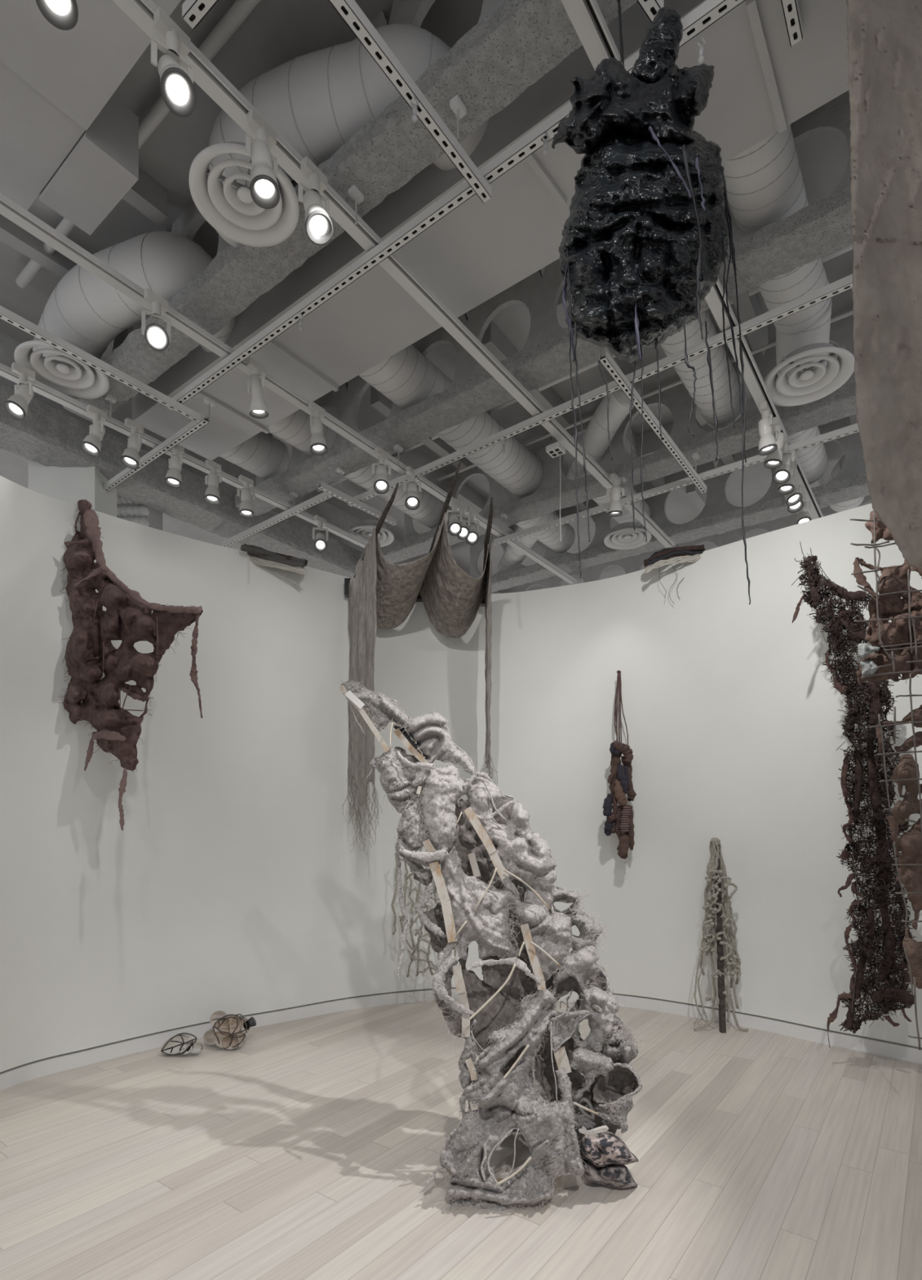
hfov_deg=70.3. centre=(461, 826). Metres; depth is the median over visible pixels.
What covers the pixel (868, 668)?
stone
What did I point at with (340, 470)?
rod
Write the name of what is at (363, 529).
air diffuser
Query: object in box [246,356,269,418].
lamp
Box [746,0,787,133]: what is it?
bar
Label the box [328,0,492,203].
rail
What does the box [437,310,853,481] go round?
conduit pipe
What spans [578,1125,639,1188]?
sack
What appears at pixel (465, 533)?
lamp
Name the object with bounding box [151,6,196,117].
lamp
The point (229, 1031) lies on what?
cluster
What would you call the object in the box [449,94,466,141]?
rod
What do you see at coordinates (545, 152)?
hook
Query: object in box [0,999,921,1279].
floor
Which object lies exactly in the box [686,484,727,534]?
trim
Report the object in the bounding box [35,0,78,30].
lamp
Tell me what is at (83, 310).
air duct
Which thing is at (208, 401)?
rod
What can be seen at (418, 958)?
net
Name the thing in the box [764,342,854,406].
air diffuser
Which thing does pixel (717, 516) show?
ceiling beam
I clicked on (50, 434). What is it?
ceiling beam
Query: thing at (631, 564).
ceiling beam
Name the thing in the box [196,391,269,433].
bar
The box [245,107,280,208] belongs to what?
lamp
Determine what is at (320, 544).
lamp
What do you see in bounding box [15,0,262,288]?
ceiling beam
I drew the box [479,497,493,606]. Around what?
pole
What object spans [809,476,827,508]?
trim
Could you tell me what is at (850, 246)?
conduit pipe
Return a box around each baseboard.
[0,988,459,1090]
[558,991,921,1063]
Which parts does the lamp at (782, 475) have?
stem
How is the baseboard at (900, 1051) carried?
attached to the wall at (732, 715)
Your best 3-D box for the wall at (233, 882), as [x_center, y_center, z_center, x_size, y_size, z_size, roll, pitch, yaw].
[-2.389,-0.326,1.284,2.335,3.448,10.470,0,0,19]
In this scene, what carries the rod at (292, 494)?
hanging from the ceiling beam at (822, 228)
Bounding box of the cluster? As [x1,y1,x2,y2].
[203,1010,256,1049]
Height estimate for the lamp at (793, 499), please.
0.305 m
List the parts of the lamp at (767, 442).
stem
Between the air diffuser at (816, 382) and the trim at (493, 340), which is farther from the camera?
the trim at (493, 340)
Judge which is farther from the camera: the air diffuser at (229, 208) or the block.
the block
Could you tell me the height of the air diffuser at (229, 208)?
0.106 m
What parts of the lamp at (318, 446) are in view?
stem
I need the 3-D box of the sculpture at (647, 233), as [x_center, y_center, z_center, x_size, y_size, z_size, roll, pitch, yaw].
[0.536,-1.914,1.913,0.552,2.578,0.512,0,0,0]
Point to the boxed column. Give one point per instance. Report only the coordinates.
(71, 485)
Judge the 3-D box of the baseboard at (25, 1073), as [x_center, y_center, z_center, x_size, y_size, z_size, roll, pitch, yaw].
[-2.340,1.456,1.223,2.207,0.088,10.303,0,0,19]
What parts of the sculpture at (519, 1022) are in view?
board, covered post, board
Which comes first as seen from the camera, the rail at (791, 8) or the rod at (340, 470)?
the rail at (791, 8)
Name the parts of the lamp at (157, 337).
stem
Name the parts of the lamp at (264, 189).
stem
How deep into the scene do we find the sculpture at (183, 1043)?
4.26 m
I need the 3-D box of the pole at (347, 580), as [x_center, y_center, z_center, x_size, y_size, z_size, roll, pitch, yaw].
[-0.679,-2.065,4.812,0.111,0.394,1.155,0,0,-24]
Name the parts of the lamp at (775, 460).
stem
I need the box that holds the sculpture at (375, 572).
[342,511,497,855]
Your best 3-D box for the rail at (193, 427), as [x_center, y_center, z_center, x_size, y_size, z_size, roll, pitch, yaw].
[-2.280,-2.651,4.734,1.596,0.041,0.041,0,0,38]
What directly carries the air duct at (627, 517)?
attached to the air duct at (596, 440)
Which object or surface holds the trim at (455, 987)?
attached to the wall at (233, 882)
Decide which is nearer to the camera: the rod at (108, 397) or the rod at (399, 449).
the rod at (108, 397)
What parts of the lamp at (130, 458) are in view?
stem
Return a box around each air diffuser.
[14,337,109,399]
[189,141,299,247]
[347,519,394,546]
[604,521,651,549]
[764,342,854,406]
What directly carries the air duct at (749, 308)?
attached to the ceiling
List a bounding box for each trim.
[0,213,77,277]
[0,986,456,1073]
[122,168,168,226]
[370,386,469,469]
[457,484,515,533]
[481,321,572,427]
[530,542,546,556]
[535,454,586,511]
[546,988,921,1048]
[557,283,642,395]
[593,518,641,556]
[625,426,664,487]
[636,416,752,479]
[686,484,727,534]
[696,406,735,465]
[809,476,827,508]
[833,343,857,425]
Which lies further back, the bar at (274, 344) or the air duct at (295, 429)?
the air duct at (295, 429)
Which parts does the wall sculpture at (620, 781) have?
cord, cord, cord, cord, cord, cord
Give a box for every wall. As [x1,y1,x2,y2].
[0,475,501,1072]
[501,502,921,1047]
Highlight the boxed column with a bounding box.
[28,459,116,517]
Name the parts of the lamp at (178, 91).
stem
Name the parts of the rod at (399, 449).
rod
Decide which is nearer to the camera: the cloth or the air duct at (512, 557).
the cloth
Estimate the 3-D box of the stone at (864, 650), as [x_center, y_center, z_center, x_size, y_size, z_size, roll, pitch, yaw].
[2.013,-0.869,3.237,0.158,0.084,0.084,0,0,-39]
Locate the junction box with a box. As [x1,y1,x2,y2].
[546,441,565,541]
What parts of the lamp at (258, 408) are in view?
stem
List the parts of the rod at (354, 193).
rod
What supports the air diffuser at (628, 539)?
attached to the air duct at (627, 517)
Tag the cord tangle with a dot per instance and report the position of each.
(587, 1121)
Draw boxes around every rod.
[104,393,116,418]
[204,396,215,422]
[289,491,298,506]
[336,466,345,487]
[348,184,364,224]
[394,444,403,466]
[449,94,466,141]
[500,513,507,530]
[619,475,626,487]
[692,452,699,471]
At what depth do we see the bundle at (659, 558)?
5.12 m
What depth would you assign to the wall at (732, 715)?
5.11 m
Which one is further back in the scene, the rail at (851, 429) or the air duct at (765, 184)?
the rail at (851, 429)
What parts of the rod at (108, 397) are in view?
rod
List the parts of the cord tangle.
cord, cord, cord, cord, cord, cord, cord, cord, cord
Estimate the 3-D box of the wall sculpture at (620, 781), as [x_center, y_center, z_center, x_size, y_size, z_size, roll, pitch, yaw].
[1.276,-0.490,5.274,0.268,1.569,0.190,0,0,0]
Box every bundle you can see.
[240,543,307,580]
[644,544,706,604]
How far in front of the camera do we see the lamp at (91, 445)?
4.18 m
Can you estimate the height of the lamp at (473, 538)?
0.318 m
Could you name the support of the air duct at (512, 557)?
attached to the ceiling beam at (717, 516)
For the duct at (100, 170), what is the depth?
2.93 m
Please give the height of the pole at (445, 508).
0.417 m
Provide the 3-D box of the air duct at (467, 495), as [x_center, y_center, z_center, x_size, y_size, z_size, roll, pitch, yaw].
[0.251,-3.378,6.943,0.090,0.137,1.060,0,0,37]
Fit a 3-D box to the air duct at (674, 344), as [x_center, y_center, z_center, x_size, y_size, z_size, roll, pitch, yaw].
[1.588,-3.120,4.361,0.304,0.304,1.294,0,0,37]
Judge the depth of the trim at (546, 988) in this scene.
4.73 m
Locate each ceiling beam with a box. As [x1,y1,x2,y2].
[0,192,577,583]
[0,331,501,593]
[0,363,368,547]
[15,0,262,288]
[62,0,637,422]
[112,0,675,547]
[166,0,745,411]
[235,90,853,515]
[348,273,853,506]
[360,307,857,564]
[455,416,870,593]
[516,494,871,591]
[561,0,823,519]
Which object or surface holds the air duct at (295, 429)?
attached to the ceiling panel at (478, 251)
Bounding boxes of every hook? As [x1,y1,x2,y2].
[297,313,303,330]
[410,95,419,122]
[502,440,506,453]
[542,131,550,156]
[697,35,706,64]
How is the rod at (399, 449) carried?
hanging from the ceiling beam at (822, 228)
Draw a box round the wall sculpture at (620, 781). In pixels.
[603,670,636,862]
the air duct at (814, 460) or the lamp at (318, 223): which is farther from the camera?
the air duct at (814, 460)
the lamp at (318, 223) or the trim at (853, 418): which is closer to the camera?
the lamp at (318, 223)
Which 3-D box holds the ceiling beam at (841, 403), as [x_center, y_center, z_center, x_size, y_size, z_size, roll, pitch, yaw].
[2.189,-3.124,4.670,7.934,0.671,0.251,0,0,37]
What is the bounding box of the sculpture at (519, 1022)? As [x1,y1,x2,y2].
[338,680,644,1210]
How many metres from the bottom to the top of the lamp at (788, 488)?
0.291 m
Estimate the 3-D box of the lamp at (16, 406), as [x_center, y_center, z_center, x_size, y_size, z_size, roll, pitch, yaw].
[-2.562,-2.527,3.804,0.136,0.305,0.157,0,0,0]
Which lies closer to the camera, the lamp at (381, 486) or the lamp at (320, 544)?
the lamp at (381, 486)
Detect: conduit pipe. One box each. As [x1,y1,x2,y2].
[316,242,853,491]
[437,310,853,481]
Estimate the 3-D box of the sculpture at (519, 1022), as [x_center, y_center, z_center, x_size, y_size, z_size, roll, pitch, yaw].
[0.101,0.533,2.869,1.328,2.414,0.740,0,0,3]
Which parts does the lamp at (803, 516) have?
stem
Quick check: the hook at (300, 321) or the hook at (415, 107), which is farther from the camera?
the hook at (300, 321)
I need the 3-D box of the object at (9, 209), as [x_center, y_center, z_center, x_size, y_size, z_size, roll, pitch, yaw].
[-0.791,-2.699,4.454,0.081,0.042,6.833,0,0,36]
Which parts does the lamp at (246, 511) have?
stem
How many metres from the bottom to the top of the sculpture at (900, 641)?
2.703 m
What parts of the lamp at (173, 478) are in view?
stem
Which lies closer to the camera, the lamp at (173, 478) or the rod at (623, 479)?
the lamp at (173, 478)
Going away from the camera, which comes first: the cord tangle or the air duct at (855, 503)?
the cord tangle
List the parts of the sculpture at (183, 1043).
wire frame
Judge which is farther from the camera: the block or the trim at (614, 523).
the trim at (614, 523)
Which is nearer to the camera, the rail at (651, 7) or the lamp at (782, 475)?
the rail at (651, 7)
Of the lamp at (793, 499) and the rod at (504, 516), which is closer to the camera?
the lamp at (793, 499)
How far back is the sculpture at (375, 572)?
4.96 m
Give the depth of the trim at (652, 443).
5.69 m
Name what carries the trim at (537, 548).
attached to the ceiling
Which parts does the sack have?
tie cord, tie cord, tie cord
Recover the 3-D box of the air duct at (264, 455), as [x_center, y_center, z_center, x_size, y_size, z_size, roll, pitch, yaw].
[-1.837,-3.120,5.268,0.334,0.334,0.860,0,0,37]
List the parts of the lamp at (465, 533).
stem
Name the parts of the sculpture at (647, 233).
hanging cord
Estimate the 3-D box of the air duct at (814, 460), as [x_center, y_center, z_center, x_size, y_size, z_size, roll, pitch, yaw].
[2.692,-3.120,5.257,0.324,0.324,1.050,0,0,37]
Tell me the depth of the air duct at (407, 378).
4.94 m
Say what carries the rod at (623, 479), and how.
hanging from the ceiling beam at (841, 403)
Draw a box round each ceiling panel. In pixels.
[0,0,181,130]
[0,61,85,210]
[132,0,849,460]
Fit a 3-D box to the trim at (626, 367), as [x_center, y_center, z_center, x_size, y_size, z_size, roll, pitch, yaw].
[1.007,-3.378,4.610,0.090,0.137,1.200,0,0,37]
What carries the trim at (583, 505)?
attached to the ceiling
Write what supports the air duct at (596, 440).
attached to the ceiling beam at (841, 403)
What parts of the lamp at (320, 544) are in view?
stem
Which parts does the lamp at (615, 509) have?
stem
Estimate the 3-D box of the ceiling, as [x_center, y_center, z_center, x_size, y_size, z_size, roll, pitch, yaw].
[0.989,-3.510,3.003,19.996,0.120,17.996,0,0,37]
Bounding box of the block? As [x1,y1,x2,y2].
[116,494,162,530]
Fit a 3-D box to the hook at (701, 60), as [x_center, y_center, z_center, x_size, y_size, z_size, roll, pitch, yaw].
[0.795,-2.568,2.164,0.026,0.088,0.022,0,0,-40]
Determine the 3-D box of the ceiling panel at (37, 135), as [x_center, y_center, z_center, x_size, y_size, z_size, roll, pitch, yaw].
[-2.393,-3.194,2.199,0.635,0.508,1.870,0,0,37]
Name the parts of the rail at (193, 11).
rail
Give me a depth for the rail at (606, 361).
4.17 m
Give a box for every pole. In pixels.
[344,482,399,597]
[416,462,461,601]
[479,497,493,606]
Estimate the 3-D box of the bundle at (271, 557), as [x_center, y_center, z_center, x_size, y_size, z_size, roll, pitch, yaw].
[-1.403,-1.956,4.919,0.483,0.336,0.235,0,0,-17]
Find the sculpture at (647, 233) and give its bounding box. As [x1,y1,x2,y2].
[551,0,751,604]
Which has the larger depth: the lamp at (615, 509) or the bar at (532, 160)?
the lamp at (615, 509)
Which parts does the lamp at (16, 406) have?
stem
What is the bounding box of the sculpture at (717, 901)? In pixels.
[693,837,748,1032]
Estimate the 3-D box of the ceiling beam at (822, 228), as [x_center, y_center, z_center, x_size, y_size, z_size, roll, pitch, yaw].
[1.131,-3.126,3.559,7.564,0.669,0.267,0,0,37]
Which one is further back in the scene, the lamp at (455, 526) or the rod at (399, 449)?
the lamp at (455, 526)
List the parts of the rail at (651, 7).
rail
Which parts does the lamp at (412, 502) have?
stem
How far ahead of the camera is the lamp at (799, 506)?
4.94 m
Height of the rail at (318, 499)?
0.041 m
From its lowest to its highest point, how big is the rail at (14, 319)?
0.041 m
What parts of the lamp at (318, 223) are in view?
stem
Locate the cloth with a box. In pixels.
[846,0,921,568]
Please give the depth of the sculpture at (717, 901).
4.80 m
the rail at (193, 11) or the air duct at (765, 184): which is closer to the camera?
the rail at (193, 11)
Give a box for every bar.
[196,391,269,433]
[267,339,338,391]
[524,152,567,208]
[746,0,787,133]
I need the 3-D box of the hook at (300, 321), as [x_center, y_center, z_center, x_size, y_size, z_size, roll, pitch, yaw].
[-0.821,-2.588,3.356,0.026,0.088,0.022,0,0,-40]
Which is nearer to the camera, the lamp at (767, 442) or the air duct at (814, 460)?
the lamp at (767, 442)
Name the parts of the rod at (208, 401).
rod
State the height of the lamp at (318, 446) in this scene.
0.290 m
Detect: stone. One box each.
[857,643,880,658]
[860,660,878,675]
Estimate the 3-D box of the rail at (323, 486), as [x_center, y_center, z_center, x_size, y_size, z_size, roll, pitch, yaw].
[-0.823,-2.606,5.297,0.041,0.041,0.802,0,0,40]
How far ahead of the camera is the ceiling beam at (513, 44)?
2.72 m
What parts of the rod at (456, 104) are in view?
rod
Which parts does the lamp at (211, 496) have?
stem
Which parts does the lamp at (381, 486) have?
stem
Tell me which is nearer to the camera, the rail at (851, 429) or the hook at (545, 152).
the hook at (545, 152)
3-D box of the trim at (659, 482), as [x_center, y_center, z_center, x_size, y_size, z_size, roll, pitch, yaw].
[1.614,-3.378,5.928,0.090,0.137,1.060,0,0,37]
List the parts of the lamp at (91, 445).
stem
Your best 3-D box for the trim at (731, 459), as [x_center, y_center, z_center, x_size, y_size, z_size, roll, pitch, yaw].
[2.136,-3.378,5.540,0.090,0.137,1.060,0,0,37]
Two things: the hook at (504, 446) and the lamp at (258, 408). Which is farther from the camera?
the hook at (504, 446)
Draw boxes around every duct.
[32,231,237,368]
[40,94,138,235]
[207,23,489,248]
[219,431,288,479]
[267,408,444,528]
[359,344,543,498]
[497,526,537,572]
[506,488,575,552]
[566,373,641,479]
[592,486,651,527]
[660,310,747,428]
[721,124,831,335]
[732,291,768,350]
[776,297,831,377]
[788,426,828,484]
[828,453,864,511]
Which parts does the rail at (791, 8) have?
rail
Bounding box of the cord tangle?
[574,1097,607,1130]
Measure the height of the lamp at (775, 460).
0.293 m
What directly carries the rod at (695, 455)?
hanging from the ceiling beam at (841, 403)
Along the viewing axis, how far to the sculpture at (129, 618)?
3.79 m
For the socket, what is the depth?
4.53 m
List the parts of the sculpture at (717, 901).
black post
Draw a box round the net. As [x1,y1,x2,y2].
[391,848,457,977]
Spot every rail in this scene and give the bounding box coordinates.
[0,305,200,422]
[103,413,209,493]
[182,0,218,30]
[222,492,333,546]
[317,481,396,525]
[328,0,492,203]
[493,422,859,545]
[599,350,706,493]
[636,0,663,22]
[781,0,803,46]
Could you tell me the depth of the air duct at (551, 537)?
6.76 m
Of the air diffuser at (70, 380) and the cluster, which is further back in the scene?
the cluster
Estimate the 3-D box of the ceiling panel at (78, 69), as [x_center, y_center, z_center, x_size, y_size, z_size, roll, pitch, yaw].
[-0.363,-3.184,0.685,4.399,0.528,1.865,0,0,37]
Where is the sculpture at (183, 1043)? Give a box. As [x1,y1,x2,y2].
[160,1032,202,1055]
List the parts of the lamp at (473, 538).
stem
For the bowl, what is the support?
on the sculpture at (519, 1022)
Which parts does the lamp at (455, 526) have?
stem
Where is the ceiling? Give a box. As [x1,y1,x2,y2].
[0,0,871,593]
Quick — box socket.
[549,448,562,456]
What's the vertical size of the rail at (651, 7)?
0.041 m
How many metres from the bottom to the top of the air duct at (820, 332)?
0.419 m
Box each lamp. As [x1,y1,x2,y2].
[3,361,35,420]
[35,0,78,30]
[80,404,106,457]
[120,417,143,469]
[142,288,170,351]
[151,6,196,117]
[164,444,184,488]
[204,458,222,505]
[237,475,255,518]
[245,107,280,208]
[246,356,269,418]
[297,155,333,244]
[308,400,327,455]
[312,515,328,552]
[372,447,391,493]
[403,466,421,510]
[446,496,462,536]
[456,500,470,540]
[466,506,479,545]
[606,472,624,516]
[758,400,777,455]
[764,416,785,468]
[773,435,795,484]
[777,453,797,494]
[784,478,803,506]
[787,470,804,513]
[796,487,812,524]
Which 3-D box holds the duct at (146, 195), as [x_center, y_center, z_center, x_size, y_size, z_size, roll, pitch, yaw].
[-1.837,-3.378,3.300,0.090,0.137,0.700,0,0,37]
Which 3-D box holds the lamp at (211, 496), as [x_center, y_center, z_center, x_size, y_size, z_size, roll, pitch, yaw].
[-1.823,-2.535,4.811,0.120,0.289,0.111,0,0,-23]
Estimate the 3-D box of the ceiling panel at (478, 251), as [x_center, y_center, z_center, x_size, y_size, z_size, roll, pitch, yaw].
[1.515,-3.184,2.219,9.218,0.528,0.630,0,0,37]
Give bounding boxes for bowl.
[592,1065,638,1103]
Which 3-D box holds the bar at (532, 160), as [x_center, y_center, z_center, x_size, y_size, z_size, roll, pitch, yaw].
[0.374,-2.908,2.931,0.030,0.022,0.334,0,0,40]

